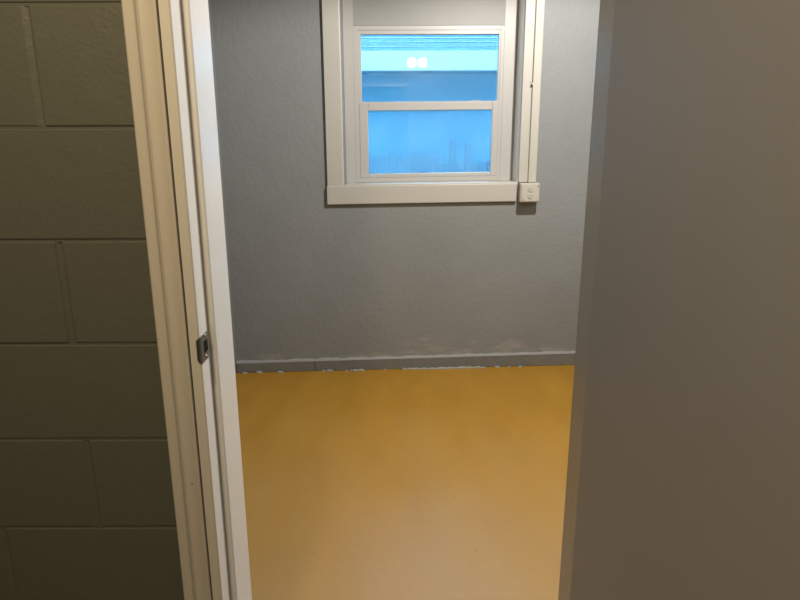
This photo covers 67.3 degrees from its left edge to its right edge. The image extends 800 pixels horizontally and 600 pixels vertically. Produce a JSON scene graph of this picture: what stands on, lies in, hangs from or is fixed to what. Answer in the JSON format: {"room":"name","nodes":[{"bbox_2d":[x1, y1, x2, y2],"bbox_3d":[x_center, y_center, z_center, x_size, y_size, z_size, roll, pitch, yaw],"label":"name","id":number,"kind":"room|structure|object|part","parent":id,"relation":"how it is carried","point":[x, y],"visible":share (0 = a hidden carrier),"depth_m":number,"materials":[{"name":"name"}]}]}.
{"room":"hallway","nodes":[
{"label":"hallway","id":0,"kind":"room"},
{"bbox_2d":[0,0,183,599],"bbox_3d":[0.128,-0.210,1.178,3.584,2.600,0.153,0,14,0],"label":"wall","id":1,"kind":"structure","parent":0,"point":[87,509],"depth_m":1.17,"materials":[{"name":"grey"}]},
{"bbox_2d":[121,0,251,599],"bbox_3d":[-0.417,0.012,1.221,0.094,2.150,0.182,0,14,0],"label":"door frame","id":2,"kind":"structure","parent":1,"relation":"attached to","point":[184,24],"depth_m":1.16,"materials":[{"name":"white paint"}]},
{"bbox_3d":[-0.382,0.092,1.174,0.007,0.053,0.052,2,14,7],"label":"strike plate","id":3,"kind":"part","parent":2,"relation":"part of","materials":[{"name":"silver metal"}]},
{"bbox_2d":[558,0,614,599],"bbox_3d":[0.408,0.051,1.235,0.035,2.062,0.176,0,14,0],"label":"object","id":4,"kind":"structure","parent":1,"relation":"attached to","point":[607,7],"depth_m":1.25,"materials":[{"name":"grey paint"}]},
{"bbox_2d":[570,0,799,599],"bbox_3d":[0.393,0.172,0.773,0.056,2.035,0.790,0,14,-1],"label":"door","id":5,"kind":"structure","parent":1,"relation":"in","point":[689,485],"depth_m":0.74,"materials":[{"name":"grey paint"}]},
{"bbox_2d":[208,0,236,373],"bbox_3d":[-1.108,-0.516,2.431,0.108,2.600,2.430,0,14,0],"label":"wall","id":6,"kind":"structure","parent":0,"point":[209,3],"depth_m":3.57,"materials":[{"name":"grey paint"}]},
{"bbox_2d":[210,0,599,360],"bbox_3d":[0.417,-0.859,3.794,2.981,2.600,0.300,-1,14,-3],"label":"wall","id":7,"kind":"structure","parent":0,"point":[311,278],"depth_m":3.73,"materials":[{"name":"paint"}]},
{"bbox_2d":[236,351,574,373],"bbox_3d":[0.385,0.398,3.924,2.870,0.111,0.051,-1,14,-3],"label":"baseboard","id":8,"kind":"structure","parent":7,"relation":"attached to","point":[545,358],"depth_m":3.91,"materials":[{"name":"grey paint"}]},
{"bbox_2d":[321,0,535,204],"bbox_3d":[0.176,-1.279,3.642,1.255,1.358,0.288,-1,14,-3],"label":"window","id":9,"kind":"structure","parent":7,"relation":"in","point":[513,21],"depth_m":3.63,"materials":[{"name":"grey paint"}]},
{"bbox_3d":[-0.390,-1.286,3.476,0.099,1.238,0.020,-1,14,-3],"label":"casing","id":10,"kind":"part","parent":9,"relation":"part of","materials":[{"name":"grey paint"}]},
{"bbox_3d":[0.179,-1.213,3.760,0.921,0.931,0.059,-1,14,-3],"label":"frame","id":11,"kind":"part","parent":9,"relation":"part of","materials":[{"name":"grey"}]},
{"bbox_3d":[0.184,-1.009,3.792,0.871,0.462,0.030,-1,14,-3],"label":"sash","id":12,"kind":"part","parent":9,"relation":"part of","materials":[{"name":"grey"}]},
{"bbox_3d":[0.182,-1.421,3.708,0.873,0.453,0.049,-1,14,-3],"label":"sash","id":13,"kind":"part","parent":9,"relation":"part of","materials":[{"name":"grey"}]},
{"bbox_3d":[0.177,-1.779,3.611,0.921,0.255,0.045,-1,14,-3],"label":"head panel","id":14,"kind":"part","parent":9,"relation":"part of","materials":[{"name":"paint"}]},
{"bbox_3d":[0.765,-1.320,3.535,0.089,1.232,0.020,-1,14,-3],"label":"casing","id":15,"kind":"part","parent":9,"relation":"part of","materials":[{"name":"grey paint"}]},
{"bbox_2d":[518,182,539,202],"bbox_3d":[0.786,-0.656,3.666,0.120,0.116,0.093,0,14,0],"label":"outlet box","id":16,"kind":"object","parent":7,"relation":"attached to","point":[527,192],"visible":1,"depth_m":3.63,"materials":[{"name":"grey plastic"}]},
{"bbox_2d":[528,0,544,182],"bbox_3d":[0.795,-1.314,3.514,0.060,1.233,0.029,0,14,0],"label":"conduit","id":17,"kind":"object","parent":7,"relation":"attached to","point":[535,83],"visible":1,"depth_m":3.52,"materials":[{"name":"grey"}]},
{"bbox_2d":[235,365,574,599],"bbox_3d":[0.423,0.731,2.906,2.960,0.060,2.910,0,14,0],"label":"floor","id":18,"kind":"structure","parent":0,"point":[379,484],"depth_m":2.59,"materials":[{"name":"paint"}]},
{"label":"outside","id":19,"kind":"structure","parent":0,"visible":0},
{"bbox_3d":[-0.004,-1.039,10.148,14.000,0.100,11.800,0,14,0],"label":"ground","id":20,"kind":"structure","parent":19,"visible":0},
{"bbox_2d":[361,35,497,172],"bbox_3d":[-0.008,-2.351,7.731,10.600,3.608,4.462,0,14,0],"label":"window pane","id":21,"kind":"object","parent":20,"relation":"on","point":[431,67],"visible":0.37,"depth_m":5.97,"materials":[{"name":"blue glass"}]},
{"bbox_2d":[369,139,489,173],"bbox_3d":[0.337,-0.736,5.618,1.480,1.485,0.060,0,14,0],"label":"fence","id":22,"kind":"object","parent":20,"relation":"on","point":[387,164],"visible":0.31,"depth_m":5.46,"materials":[{"name":"blue"}]}
]}

